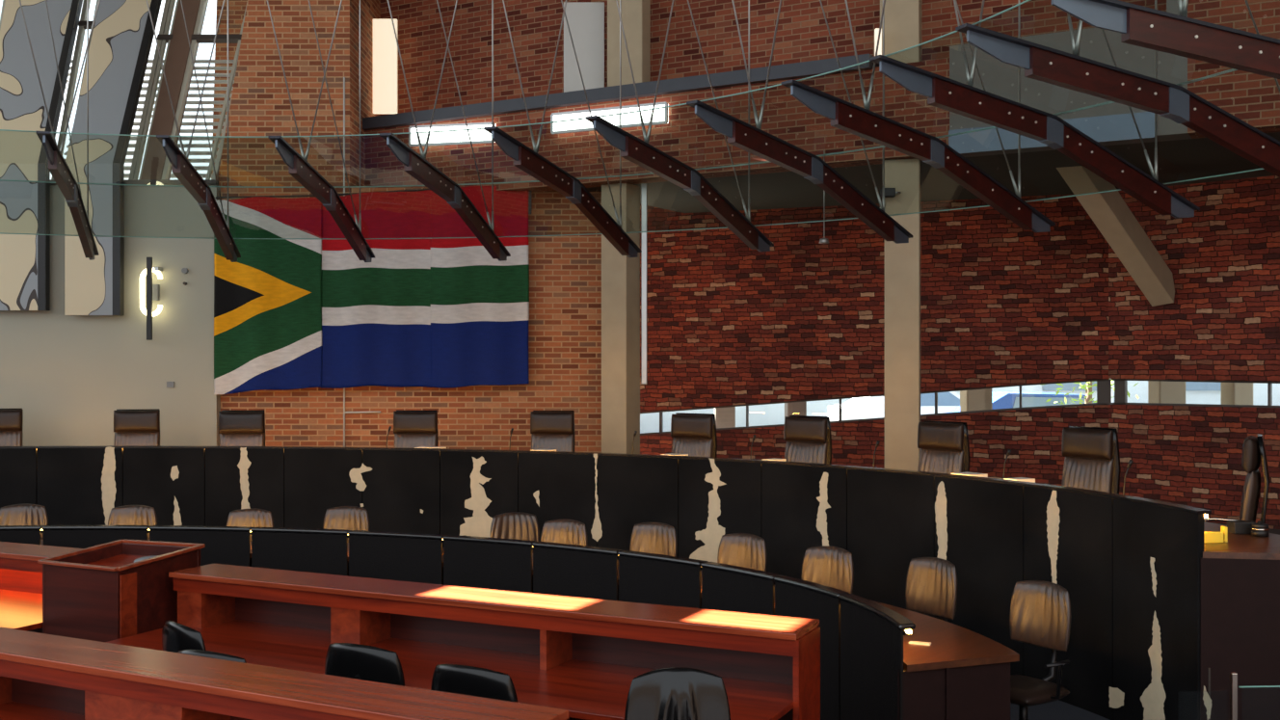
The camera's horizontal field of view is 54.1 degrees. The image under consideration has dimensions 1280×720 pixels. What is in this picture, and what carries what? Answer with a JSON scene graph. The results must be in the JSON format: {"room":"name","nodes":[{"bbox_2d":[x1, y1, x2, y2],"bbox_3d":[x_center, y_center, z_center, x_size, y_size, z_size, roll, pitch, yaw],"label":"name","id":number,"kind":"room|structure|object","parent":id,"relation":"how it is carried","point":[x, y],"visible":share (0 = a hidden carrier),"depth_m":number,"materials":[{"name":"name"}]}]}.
{"room":"courtroom","nodes":[
{"label":"courtroom","id":0,"kind":"room"},
{"bbox_2d":[0,185,220,446],"bbox_3d":[-11.585,0.180,15.370,12.830,4.640,0.140,0,0,0],"label":"wall","id":1,"kind":"structure","parent":0,"point":[68,375],"depth_m":15.30,"materials":[{"name":"white paint"}]},
{"bbox_2d":[0,0,5,28],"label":"window","id":2,"kind":"structure","parent":1,"relation":"in","point":[4,1],"depth_m":16.94,"materials":[{"name":"clear glass"}]},
{"bbox_2d":[0,0,82,310],"bbox_3d":[-8.004,-3.579,16.583,1.093,5.973,3.278,0,0,-12],"label":"wall panel","id":3,"kind":"object","parent":1,"relation":"attached to","point":[24,206],"visible":0.97,"depth_m":15.38,"materials":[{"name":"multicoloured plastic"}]},
{"bbox_2d":[51,0,98,179],"bbox_3d":[-7.369,-4.326,16.750,0.358,4.459,3.011,0,0,-11],"label":"window","id":4,"kind":"structure","parent":1,"relation":"in","point":[82,24],"depth_m":16.42,"materials":[{"name":"clear glass"}]},
{"bbox_2d":[63,59,163,178],"bbox_3d":[-7.100,-3.280,16.930,1.000,1.827,1.225,0,0,0],"label":"screen","id":5,"kind":"object","parent":4,"relation":"attached to","point":[126,168],"visible":0.07,"depth_m":16.86,"materials":[{"name":"white paint"}]},
{"bbox_2d":[64,0,161,315],"bbox_3d":[-6.857,-3.549,16.583,0.879,6.028,3.112,0,0,-6],"label":"wall panel","id":6,"kind":"object","parent":1,"relation":"attached to","point":[122,34],"visible":0.93,"depth_m":15.28,"materials":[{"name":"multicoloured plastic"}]},
{"bbox_2d":[50,179,219,185],"bbox_3d":[-9.100,-2.160,15.280,7.900,0.050,0.120,0,0,0],"label":"trim","id":7,"kind":"structure","parent":1,"relation":"attached to","point":[126,181],"depth_m":15.22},
{"bbox_2d":[139,257,162,340],"bbox_3d":[-5.920,-0.737,15.195,0.274,1.000,0.190,0,0,0],"label":"wall lamp","id":8,"kind":"object","parent":1,"relation":"attached to","point":[152,290],"visible":1,"depth_m":15.12,"materials":[{"name":"white"}]},
{"bbox_2d":[128,0,179,179],"bbox_3d":[-6.331,-4.326,16.750,0.240,4.459,2.934,0,0,-5],"label":"window","id":9,"kind":"structure","parent":1,"relation":"in","point":[163,38],"depth_m":16.17,"materials":[{"name":"clear glass"}]},
{"bbox_2d":[166,381,174,387],"bbox_3d":[-5.728,0.306,15.290,0.090,0.070,0.020,0,0,0],"label":"wall switch","id":10,"kind":"object","parent":1,"relation":"attached to","point":[169,384],"visible":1,"depth_m":15.28,"materials":[{"name":"grey plastic"}]},
{"bbox_2d":[181,267,188,273],"bbox_3d":[-5.548,-1.081,15.275,0.070,0.070,0.050,0,0,0],"label":"wall sensor","id":11,"kind":"object","parent":1,"relation":"attached to","point":[183,270],"visible":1,"depth_m":15.25,"materials":[{"name":"grey plastic"}]},
{"bbox_2d":[160,0,247,180],"bbox_3d":[-5.630,-4.326,16.750,0.861,4.459,2.899,0,0,0],"label":"window","id":12,"kind":"structure","parent":1,"relation":"in","point":[197,38],"depth_m":16.21,"materials":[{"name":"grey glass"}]},
{"bbox_2d":[170,59,235,178],"bbox_3d":[-5.850,-3.280,16.930,0.900,1.827,1.225,0,0,0],"label":"screen","id":13,"kind":"object","parent":12,"relation":"attached to","point":[198,168],"visible":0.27,"depth_m":16.96,"materials":[{"name":"white paint"}]},
{"bbox_2d":[140,0,208,185],"bbox_3d":[-6.117,-4.280,16.801,0.327,4.551,3.071,0,0,-4],"label":"beam","id":14,"kind":"structure","parent":0,"point":[178,48],"depth_m":16.19,"materials":[{"name":"brown metal"}]},
{"bbox_2d":[212,0,247,173],"bbox_3d":[-5.895,-4.221,18.750,0.944,3.090,0.300,0,0,0],"label":"wall","id":15,"kind":"structure","parent":0,"point":[236,8],"depth_m":18.60,"materials":[{"name":"orange brick"}]},
{"bbox_2d":[217,0,601,453],"bbox_3d":[-2.789,-2.100,16.425,4.864,9.200,1.950,0,0,0],"label":"wall","id":16,"kind":"structure","parent":0,"point":[565,321],"depth_m":15.45,"materials":[{"name":"orange brick"}]},
{"bbox_2d":[343,77,380,447],"bbox_3d":[-3.419,-0.787,15.410,0.462,5.373,0.022,0,0,0],"label":"conduit","id":17,"kind":"object","parent":16,"relation":"attached to","point":[344,412],"visible":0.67,"depth_m":15.40,"materials":[{"name":"grey metal"}]},
{"bbox_2d":[213,186,531,395],"bbox_3d":[-3.247,-0.848,15.221,3.852,2.552,0.149,0,0,0],"label":"flag","id":18,"kind":"object","parent":16,"relation":"hanging from","point":[440,312],"visible":0.93,"depth_m":15.21,"materials":[{"name":"multicoloured fabric"}]},
{"bbox_2d":[373,18,397,113],"bbox_3d":[-3.408,-3.917,16.750,0.322,1.263,0.060,0,0,0],"label":"window","id":19,"kind":"structure","parent":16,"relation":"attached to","point":[385,45],"depth_m":16.72,"materials":[{"name":"white"}]},
{"bbox_2d":[601,183,639,453],"bbox_3d":[-0.227,0.225,14.750,0.345,4.550,0.330,0,0,30],"label":"concrete column","id":20,"kind":"structure","parent":0,"point":[620,274],"depth_m":14.62,"materials":[{"name":"beige concrete"}]},
{"bbox_2d":[640,183,647,384],"bbox_3d":[0.051,-0.888,14.700,0.070,2.363,0.080,0,0,0],"label":"speaker","id":21,"kind":"object","parent":20,"relation":"attached to","point":[644,186],"visible":0.96,"depth_m":14.66},
{"bbox_2d":[607,0,650,86],"bbox_3d":[-0.133,-4.905,14.700,0.480,3.590,0.200,0,0,30],"label":"concrete column","id":22,"kind":"structure","parent":0,"point":[635,13],"depth_m":14.60,"materials":[{"name":"beige concrete"}]},
{"bbox_2d":[380,0,1166,115],"bbox_3d":[1.591,-4.835,14.489,12.909,3.730,0.300,0,0,30],"label":"wall","id":23,"kind":"structure","parent":0,"point":[802,35],"depth_m":14.99,"materials":[{"name":"red brick"}]},
{"bbox_2d":[364,0,1279,192],"bbox_3d":[1.631,-4.375,13.456,11.809,4.650,0.350,0,0,30],"label":"ceiling","id":24,"kind":"structure","parent":0,"point":[686,138],"depth_m":13.02,"materials":[{"name":"clear glass"}]},
{"bbox_2d":[408,122,495,146],"bbox_3d":[-2.321,-2.775,15.457,1.323,0.324,0.065,0,0,30],"label":"wall light","id":25,"kind":"object","parent":24,"relation":"attached to","point":[477,136],"visible":0.69,"depth_m":15.44,"materials":[{"name":"white plastic"}]},
{"bbox_2d":[563,1,604,92],"bbox_3d":[-0.676,-3.764,15.150,0.490,1.096,0.060,0,0,0],"label":"window","id":26,"kind":"structure","parent":24,"relation":"in","point":[585,19],"depth_m":15.12,"materials":[{"name":"glass"}]},
{"bbox_2d":[550,101,668,133],"bbox_3d":[-0.358,-2.753,14.327,1.555,0.264,0.065,0,0,30],"label":"wall light","id":27,"kind":"object","parent":24,"relation":"attached to","point":[660,116],"visible":0.93,"depth_m":14.28,"materials":[{"name":"white"}]},
{"bbox_2d":[362,53,879,130],"bbox_3d":[-0.541,-3.039,14.736,6.966,0.140,0.600,0,0,30],"label":"beam","id":28,"kind":"structure","parent":24,"relation":"on","point":[810,68],"depth_m":14.17,"materials":[{"name":"grey metal"}]},
{"bbox_2d":[874,27,881,55],"bbox_3d":[2.422,-3.227,12.750,0.069,0.275,0.060,0,0,0],"label":"window","id":29,"kind":"structure","parent":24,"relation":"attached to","point":[876,30],"depth_m":12.72,"materials":[{"name":"white"}]},
{"bbox_2d":[948,111,1154,154],"bbox_3d":[3.891,-2.150,11.936,1.916,0.240,0.030,0,0,30],"label":"window","id":30,"kind":"structure","parent":24,"relation":"attached to","point":[1112,127],"depth_m":11.77,"materials":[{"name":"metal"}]},
{"bbox_2d":[640,193,1108,485],"bbox_3d":[2.779,-1.000,16.940,6.678,7.000,0.250,0,0,23],"label":"wall","id":31,"kind":"structure","parent":0,"point":[730,323],"depth_m":16.72,"materials":[{"name":"brick"}]},
{"bbox_2d":[880,0,921,63],"bbox_3d":[2.688,-4.855,12.920,0.400,3.690,0.200,0,0,20],"label":"concrete column","id":32,"kind":"structure","parent":0,"point":[902,17],"depth_m":12.82,"materials":[{"name":"beige concrete"}]},
{"bbox_2d":[884,158,920,471],"bbox_3d":[2.715,0.225,12.950,0.352,4.550,0.300,0,0,15],"label":"concrete column","id":33,"kind":"structure","parent":0,"point":[902,261],"depth_m":12.81,"materials":[{"name":"beige concrete"}]},
{"bbox_2d":[880,187,900,197],"bbox_3d":[2.545,-1.693,12.755,0.201,0.090,0.170,0,0,0],"label":"security camera","id":34,"kind":"object","parent":33,"relation":"attached to","point":[889,192],"visible":0.95,"depth_m":12.67,"materials":[{"name":"black plastic"}]},
{"bbox_2d":[586,132,1279,213],"bbox_3d":[5.096,-2.145,16.567,8.909,0.150,9.000,0,0,30],"label":"ceiling","id":35,"kind":"structure","parent":0,"point":[1178,160],"depth_m":14.35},
{"bbox_2d":[819,150,828,243],"bbox_3d":[1.807,-1.592,12.300,0.100,0.916,0.100,0,0,0],"label":"sensor","id":36,"kind":"object","parent":35,"relation":"hanging from","point":[823,240],"visible":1,"depth_m":12.30,"materials":[{"name":"metal"}]},
{"bbox_2d":[1010,699,1109,719],"bbox_3d":[-2.000,2.550,5.000,24.000,0.100,30.000,0,0,0],"label":"floor","id":37,"kind":"structure","parent":0,"point":[1057,709],"depth_m":8.87,"materials":[{"name":"carpet"}]},
{"bbox_2d":[0,504,48,539],"bbox_3d":[-6.020,1.960,12.150,0.644,1.077,0.613,0,0,-13],"label":"desk chair","id":38,"kind":"object","parent":37,"relation":"on","point":[16,514],"visible":0.34,"depth_m":12.30,"materials":[{"name":"brown leather"}]},
{"bbox_2d":[0,541,82,633],"bbox_3d":[-5.669,1.950,9.300,3.931,1.100,1.230,0,0,24],"label":"desk","id":39,"kind":"object","parent":37,"relation":"on","point":[20,573],"visible":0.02,"depth_m":9.08,"materials":[{"name":"brown wood"}]},
{"bbox_2d":[37,539,204,641],"bbox_3d":[-3.495,1.886,8.470,0.779,1.228,0.747,0,0,26],"label":"lectern","id":40,"kind":"object","parent":37,"relation":"on","point":[98,593],"visible":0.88,"depth_m":8.22,"materials":[{"name":"brown wood"}]},
{"bbox_2d":[87,554,149,567],"bbox_3d":[-3.495,1.405,8.469,0.677,0.080,0.647,0,0,26],"label":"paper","id":41,"kind":"object","parent":40,"relation":"attached to","point":[108,560],"depth_m":8.61,"materials":[{"name":"red wood"}]},
{"bbox_2d":[133,555,157,562],"bbox_3d":[-3.355,1.386,8.602,0.239,0.070,0.159,0,0,-22],"label":"microphone base","id":42,"kind":"object","parent":40,"relation":"on","point":[151,556],"visible":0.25,"depth_m":8.57,"materials":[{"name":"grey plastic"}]},
{"bbox_2d":[107,505,157,538],"bbox_3d":[-4.919,1.960,12.047,0.644,1.077,0.613,0,0,-6],"label":"desk chair","id":43,"kind":"object","parent":37,"relation":"on","point":[127,515],"visible":0.31,"depth_m":12.20,"materials":[{"name":"brown leather"}]},
{"bbox_2d":[161,619,205,652],"bbox_3d":[-2.551,2.010,7.408,0.613,0.977,0.644,0,0,-44],"label":"desk chair","id":44,"kind":"object","parent":37,"relation":"on","point":[175,636],"visible":0.23,"depth_m":7.19,"materials":[{"name":"black leather"}]},
{"bbox_2d":[177,649,246,663],"bbox_3d":[-2.200,2.010,6.742,0.644,0.977,0.613,0,0,23],"label":"desk chair","id":45,"kind":"object","parent":37,"relation":"on","point":[206,653],"visible":0.19,"depth_m":6.52,"materials":[{"name":"black leather"}]},
{"bbox_2d":[226,508,273,541],"bbox_3d":[-3.703,1.960,11.746,0.644,1.077,0.613,0,0,2],"label":"desk chair","id":46,"kind":"object","parent":37,"relation":"on","point":[255,518],"visible":0.26,"depth_m":11.89,"materials":[{"name":"brown leather"}]},
{"bbox_2d":[0,627,568,719],"bbox_3d":[-2.963,1.950,5.816,5.531,1.100,0.980,0,0,27],"label":"desk","id":47,"kind":"object","parent":37,"relation":"on","point":[43,677],"visible":1,"depth_m":5.58,"materials":[{"name":"brown wood"}]},
{"bbox_2d":[322,506,369,542],"bbox_3d":[-2.850,1.960,11.947,0.644,1.077,0.613,0,0,8],"label":"desk chair","id":48,"kind":"object","parent":37,"relation":"on","point":[348,518],"visible":0.36,"depth_m":12.10,"materials":[{"name":"brown leather"}]},
{"bbox_2d":[324,642,404,686],"bbox_3d":[-1.429,2.010,6.889,0.644,0.977,0.613,0,0,26],"label":"desk chair","id":49,"kind":"object","parent":37,"relation":"on","point":[358,661],"visible":0.48,"depth_m":6.66,"materials":[{"name":"black leather"}]},
{"bbox_2d":[105,563,820,719],"bbox_3d":[-1.196,1.950,7.215,4.326,1.100,1.020,0,0,25],"label":"desk","id":50,"kind":"object","parent":37,"relation":"on","point":[582,656],"visible":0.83,"depth_m":7.22,"materials":[{"name":"brown wood"}]},
{"bbox_2d":[430,664,518,702],"bbox_3d":[-0.770,2.010,6.417,0.644,0.977,0.613,0,0,27],"label":"desk chair","id":51,"kind":"object","parent":37,"relation":"on","point":[464,680],"visible":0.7,"depth_m":6.19,"materials":[{"name":"black leather"}]},
{"bbox_2d":[0,525,1019,719],"bbox_3d":[-1.960,2.000,10.261,10.093,1.000,2.584,0,0,27],"label":"curved desk","id":52,"kind":"object","parent":37,"relation":"on","point":[870,670],"visible":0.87,"depth_m":9.42,"materials":[{"name":"brown wood"}]},
{"bbox_2d":[908,640,931,645],"bbox_3d":[1.703,1.726,7.624,0.126,0.008,0.048,0,0,23],"label":"document","id":53,"kind":"object","parent":52,"relation":"on","point":[910,642],"visible":1,"depth_m":7.61,"materials":[{"name":"white paper"}]},
{"bbox_2d":[490,512,539,553],"bbox_3d":[-1.120,1.960,11.451,0.644,1.077,0.613,0,0,-15],"label":"desk chair","id":54,"kind":"object","parent":37,"relation":"on","point":[507,525],"visible":0.3,"depth_m":11.60,"materials":[{"name":"brown leather"}]},
{"bbox_2d":[540,519,586,545],"bbox_3d":[-0.728,1.960,10.959,0.644,1.077,0.613,0,0,24],"label":"desk chair","id":55,"kind":"object","parent":37,"relation":"on","point":[560,531],"visible":0.24,"depth_m":11.11,"materials":[{"name":"brown leather"}]},
{"bbox_2d":[0,445,1279,719],"bbox_3d":[-1.665,1.720,12.159,14.772,1.560,3.785,0,0,26],"label":"partition","id":56,"kind":"object","parent":37,"relation":"on","point":[1155,606],"visible":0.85,"depth_m":10.82,"materials":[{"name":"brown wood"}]},
{"bbox_2d":[414,446,446,448],"bbox_3d":[-2.267,1.076,13.514,0.295,0.262,0.208,0,0,16],"label":"paper stack","id":57,"kind":"object","parent":56,"relation":"on","point":[419,446],"visible":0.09,"depth_m":13.49,"materials":[{"name":"white paper"}]},
{"bbox_2d":[509,427,513,450],"bbox_3d":[-1.385,0.960,13.386,0.112,0.461,0.102,0,0,17],"label":"gooseneck microphone","id":58,"kind":"object","parent":56,"relation":"on","point":[512,430],"visible":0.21,"depth_m":13.36,"materials":[{"name":"black plastic"}]},
{"bbox_2d":[533,449,556,451],"bbox_3d":[-1.008,1.076,13.127,0.210,0.262,0.203,0,0,25],"label":"paper stack","id":59,"kind":"object","parent":56,"relation":"on","point":[534,449],"visible":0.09,"depth_m":13.14,"materials":[{"name":"white paper"}]},
{"bbox_2d":[632,430,637,453],"bbox_3d":[-0.074,0.960,12.853,0.112,0.461,0.102,0,0,17],"label":"gooseneck microphone","id":60,"kind":"object","parent":56,"relation":"on","point":[635,432],"visible":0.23,"depth_m":12.82,"materials":[{"name":"black plastic"}]},
{"bbox_2d":[660,453,688,455],"bbox_3d":[0.344,1.076,12.497,0.214,0.262,0.205,0,0,35],"label":"paper stack","id":61,"kind":"object","parent":56,"relation":"on","point":[673,454],"visible":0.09,"depth_m":12.48,"materials":[{"name":"white paper"}]},
{"bbox_2d":[750,434,756,459],"bbox_3d":[1.082,0.960,12.172,0.112,0.461,0.102,0,0,17],"label":"gooseneck microphone","id":62,"kind":"object","parent":56,"relation":"on","point":[755,436],"visible":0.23,"depth_m":12.15,"materials":[{"name":"black plastic"}]},
{"bbox_2d":[763,457,786,461],"bbox_3d":[1.270,1.076,11.886,0.156,0.262,0.204,0,0,42],"label":"paper stack","id":63,"kind":"object","parent":56,"relation":"on","point":[773,459],"visible":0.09,"depth_m":11.87,"materials":[{"name":"white paper"}]},
{"bbox_2d":[872,440,879,467],"bbox_3d":[2.112,0.960,11.311,0.112,0.461,0.102,0,0,17],"label":"gooseneck microphone","id":64,"kind":"object","parent":56,"relation":"on","point":[877,441],"visible":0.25,"depth_m":11.28,"materials":[{"name":"black plastic"}]},
{"bbox_2d":[950,472,987,477],"bbox_3d":[2.733,1.076,10.391,0.206,0.262,0.236,0,0,-34],"label":"paper stack","id":65,"kind":"object","parent":56,"relation":"on","point":[959,473],"visible":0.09,"depth_m":10.36,"materials":[{"name":"white paper"}]},
{"bbox_2d":[1002,449,1011,479],"bbox_3d":[2.979,0.960,10.250,0.112,0.461,0.102,0,0,17],"label":"gooseneck microphone","id":66,"kind":"object","parent":56,"relation":"on","point":[1008,450],"visible":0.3,"depth_m":10.23,"materials":[{"name":"black plastic"}]},
{"bbox_2d":[1003,477,1035,482],"bbox_3d":[3.014,1.076,9.962,0.204,0.262,0.146,0,0,-31],"label":"paper stack","id":67,"kind":"object","parent":56,"relation":"on","point":[1032,480],"visible":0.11,"depth_m":9.94,"materials":[{"name":"white paper"}]},
{"bbox_2d":[1122,459,1133,494],"bbox_3d":[3.545,0.960,9.162,0.112,0.461,0.102,0,0,17],"label":"gooseneck microphone","id":68,"kind":"object","parent":56,"relation":"on","point":[1131,461],"visible":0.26,"depth_m":9.14,"materials":[{"name":"black plastic"}]},
{"bbox_2d":[1204,531,1223,543],"bbox_3d":[3.714,1.155,8.142,0.140,0.070,0.050,0,0,-11],"label":"box","id":69,"kind":"object","parent":56,"relation":"on","point":[1211,537],"visible":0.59,"depth_m":8.12,"materials":[{"name":"yellow paper"}]},
{"bbox_2d":[1220,526,1227,542],"bbox_3d":[3.816,1.140,8.185,0.020,0.100,0.060,0,0,0],"label":"paper holder","id":70,"kind":"object","parent":56,"relation":"on","point":[1224,529],"visible":0.84,"depth_m":8.16,"materials":[{"name":"yellow plastic"}]},
{"bbox_2d":[1226,520,1255,533],"bbox_3d":[4.125,1.150,8.594,0.150,0.080,0.120,0,0,0],"label":"case","id":71,"kind":"object","parent":56,"relation":"on","point":[1234,526],"visible":0.77,"depth_m":8.54,"materials":[{"name":"plastic"}]},
{"bbox_2d":[1251,520,1269,536],"bbox_3d":[4.181,1.140,8.454,0.112,0.100,0.112,0,0,0],"label":"canister","id":72,"kind":"object","parent":56,"relation":"on","point":[1259,529],"visible":1,"depth_m":8.41,"materials":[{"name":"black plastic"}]},
{"bbox_2d":[630,522,677,556],"bbox_3d":[0.051,1.960,10.765,0.644,1.077,0.613,0,0,29],"label":"desk chair","id":73,"kind":"object","parent":37,"relation":"on","point":[657,538],"visible":0.35,"depth_m":10.90,"materials":[{"name":"brown leather"}]},
{"bbox_2d":[624,666,730,719],"bbox_3d":[0.173,1.935,5.376,0.644,1.127,0.613,0,0,-3],"label":"desk chair","id":74,"kind":"object","parent":37,"relation":"on","point":[672,693],"visible":1,"depth_m":5.52,"materials":[{"name":"black leather"}]},
{"bbox_2d":[717,533,767,571],"bbox_3d":[0.750,1.960,10.075,0.644,1.077,0.613,0,0,36],"label":"desk chair","id":75,"kind":"object","parent":37,"relation":"on","point":[740,549],"visible":0.34,"depth_m":10.20,"materials":[{"name":"brown leather"}]},
{"bbox_2d":[801,545,853,593],"bbox_3d":[1.329,1.960,9.385,0.644,1.077,0.613,0,0,42],"label":"desk chair","id":76,"kind":"object","parent":37,"relation":"on","point":[833,567],"visible":0.35,"depth_m":9.50,"materials":[{"name":"brown leather"}]},
{"bbox_2d":[906,557,958,621],"bbox_3d":[1.968,1.960,8.859,0.613,1.077,0.644,0,0,-36],"label":"desk chair","id":77,"kind":"object","parent":37,"relation":"on","point":[931,582],"visible":0.57,"depth_m":8.95,"materials":[{"name":"brown leather"}]},
{"bbox_2d":[1010,580,1071,719],"bbox_3d":[2.439,1.960,7.912,0.613,1.077,0.644,0,0,-34],"label":"desk chair","id":78,"kind":"object","parent":37,"relation":"on","point":[1040,610],"visible":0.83,"depth_m":7.94,"materials":[{"name":"brown leather"}]},
{"bbox_2d":[1229,671,1279,719],"bbox_3d":[3.224,2.000,6.036,1.339,1.000,0.058,0,0,-5],"label":"glass balustrade","id":79,"kind":"object","parent":37,"relation":"on","point":[1233,676],"visible":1,"depth_m":5.99,"materials":[{"name":"clear glass"}]},
{"bbox_2d":[1108,175,1279,529],"bbox_3d":[6.978,-1.000,14.436,0.250,7.000,3.173,0,0,-44],"label":"wall","id":80,"kind":"structure","parent":0,"point":[1222,322],"depth_m":14.64,"materials":[{"name":"brick"}]},
{"bbox_2d":[1056,165,1174,306],"bbox_3d":[5.203,-1.737,14.044,3.084,2.207,0.317,0,0,-42],"label":"strut","id":81,"kind":"object","parent":80,"relation":"attached to","point":[1108,211],"visible":0.54,"depth_m":14.19,"materials":[{"name":"beige concrete"}]},
{"bbox_2d":[1111,378,1279,407],"bbox_3d":[6.960,0.398,14.419,0.060,0.324,3.174,0,0,-44],"label":"window","id":82,"kind":"structure","parent":80,"relation":"in","point":[1120,385],"depth_m":14.98,"materials":[{"name":"clear glass"}]},
{"bbox_2d":[1208,522,1279,719],"bbox_3d":[-0.039,2.200,13.814,23.986,0.600,9.527,0,0,31],"label":"floor","id":83,"kind":"structure","parent":0,"point":[1273,531],"depth_m":13.68,"materials":[{"name":"carpet"}]},
{"bbox_2d":[0,408,23,446],"bbox_3d":[-7.369,1.234,14.353,0.644,1.328,0.613,0,0,-18],"label":"chair","id":84,"kind":"object","parent":83,"relation":"on","point":[11,419],"visible":0.41,"depth_m":14.51,"materials":[{"name":"brown leather"}]},
{"bbox_2d":[113,408,159,445],"bbox_3d":[-5.715,1.234,14.148,0.644,1.328,0.613,0,0,-10],"label":"chair","id":85,"kind":"object","parent":83,"relation":"on","point":[131,427],"visible":0.38,"depth_m":14.27,"materials":[{"name":"brown leather"}]},
{"bbox_2d":[218,410,265,446],"bbox_3d":[-4.434,1.234,13.846,0.644,1.328,0.613,0,0,-5],"label":"chair","id":86,"kind":"object","parent":83,"relation":"on","point":[236,428],"visible":0.39,"depth_m":13.97,"materials":[{"name":"brown leather"}]},
{"bbox_2d":[393,410,438,448],"bbox_3d":[-2.517,1.234,13.846,0.644,1.328,0.613,0,0,3],"label":"chair","id":87,"kind":"object","parent":83,"relation":"on","point":[412,429],"visible":0.41,"depth_m":13.96,"materials":[{"name":"brown leather"}]},
{"bbox_2d":[530,410,575,452],"bbox_3d":[-0.997,1.234,13.748,0.644,1.328,0.613,0,0,9],"label":"chair","id":88,"kind":"object","parent":83,"relation":"on","point":[548,429],"visible":0.33,"depth_m":13.87,"materials":[{"name":"brown leather"}]},
{"bbox_2d":[670,412,717,457],"bbox_3d":[0.464,1.234,13.071,0.644,1.328,0.613,0,0,33],"label":"chair","id":89,"kind":"object","parent":83,"relation":"on","point":[694,435],"visible":0.48,"depth_m":13.16,"materials":[{"name":"brown leather"}]},
{"bbox_2d":[784,415,832,464],"bbox_3d":[1.566,1.234,12.483,0.644,1.328,0.613,0,0,41],"label":"chair","id":90,"kind":"object","parent":83,"relation":"on","point":[809,439],"visible":0.44,"depth_m":12.54,"materials":[{"name":"brown leather"}]},
{"bbox_2d":[917,420,970,474],"bbox_3d":[2.641,1.234,11.401,0.613,1.328,0.644,0,0,-40],"label":"chair","id":91,"kind":"object","parent":83,"relation":"on","point":[944,445],"visible":0.35,"depth_m":11.44,"materials":[{"name":"brown leather"}]},
{"bbox_2d":[1061,426,1120,494],"bbox_3d":[3.616,1.234,10.420,0.613,1.328,0.644,0,0,-31],"label":"chair","id":92,"kind":"object","parent":83,"relation":"on","point":[1091,454],"visible":0.45,"depth_m":10.42,"materials":[{"name":"brown leather"}]},
{"bbox_2d":[1204,434,1269,523],"bbox_3d":[4.415,1.234,9.420,0.613,1.328,0.644,0,0,27],"label":"chair","id":93,"kind":"object","parent":83,"relation":"on","point":[1253,447],"visible":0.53,"depth_m":9.14,"materials":[{"name":"brown leather"}]},
{"bbox_3d":[-1.500,-6.760,11.500,27.000,0.120,17.000,0,0,0],"label":"ceiling","id":94,"kind":"structure","parent":0,"visible":0},
{"bbox_2d":[0,0,1279,262],"bbox_3d":[-1.050,-3.902,10.771,15.127,5.602,6.178,0,0,24],"label":"glass canopy","id":95,"kind":"object","parent":94,"relation":"hanging from","point":[1154,29],"visible":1,"depth_m":9.98,"materials":[{"name":"clear glass"}]},
{"label":"outside","id":96,"kind":"structure","parent":0,"visible":0},
{"bbox_3d":[6.000,2.200,40.000,80.000,0.200,44.000,0,0,0],"label":"pavement","id":97,"kind":"object","parent":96,"visible":0},
{"bbox_2d":[714,406,735,428],"bbox_3d":[1.334,0.100,19.800,0.317,4.000,0.400,0,0,0],"label":"pillar","id":98,"kind":"structure","parent":97,"relation":"on","point":[725,417],"depth_m":19.60,"materials":[{"name":"beige concrete"}]},
{"bbox_2d":[784,401,806,418],"bbox_3d":[2.370,0.100,19.100,0.291,4.000,0.400,0,0,0],"label":"pillar","id":99,"kind":"structure","parent":97,"relation":"on","point":[796,408],"depth_m":18.90,"materials":[{"name":"beige concrete"}]},
{"bbox_2d":[826,391,959,421],"bbox_3d":[6.740,1.374,30.000,4.250,1.449,1.740,0,0,0],"label":"parked car","id":100,"kind":"object","parent":97,"relation":"on","point":[861,408],"visible":0.09,"depth_m":29.15,"materials":[{"name":"white paint"}]},
{"bbox_2d":[640,378,1279,435],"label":"window","id":101,"kind":"structure","parent":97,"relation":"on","point":[1196,392],"depth_m":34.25,"materials":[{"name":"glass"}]},
{"bbox_2d":[960,388,992,411],"bbox_3d":[4.935,0.100,18.400,0.378,4.000,0.400,0,0,0],"label":"pillar","id":102,"kind":"structure","parent":97,"relation":"on","point":[973,399],"depth_m":18.20,"materials":[{"name":"concrete"}]},
{"bbox_2d":[949,391,1093,412],"bbox_3d":[8.121,1.374,25.000,4.250,1.449,1.740,0,0,0],"label":"parked car","id":103,"kind":"object","parent":97,"relation":"on","point":[1000,399],"visible":0.09,"depth_m":24.15,"materials":[{"name":"blue paint"}]},
{"bbox_2d":[1040,380,1138,404],"bbox_3d":[8.091,0.678,22.556,1.852,2.847,2.325,0,0,0],"label":"street tree","id":104,"kind":"object","parent":97,"relation":"on","point":[1088,399],"visible":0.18,"depth_m":22.45,"materials":[{"name":"green plant"}]},
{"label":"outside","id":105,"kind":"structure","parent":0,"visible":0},
{"bbox_2d":[1147,380,1185,403],"bbox_3d":[7.317,0.100,17.400,0.370,4.000,0.400,0,0,0],"label":"pillar","id":106,"kind":"structure","parent":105,"point":[1167,392],"depth_m":17.20,"materials":[{"name":"concrete"}]},
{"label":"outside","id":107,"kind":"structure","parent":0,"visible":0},
{"bbox_2d":[1220,382,1253,404],"bbox_3d":[8.193,0.100,17.200,0.275,4.000,0.400,0,0,0],"label":"pillar","id":108,"kind":"structure","parent":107,"point":[1231,393],"depth_m":17.00,"materials":[{"name":"concrete"}]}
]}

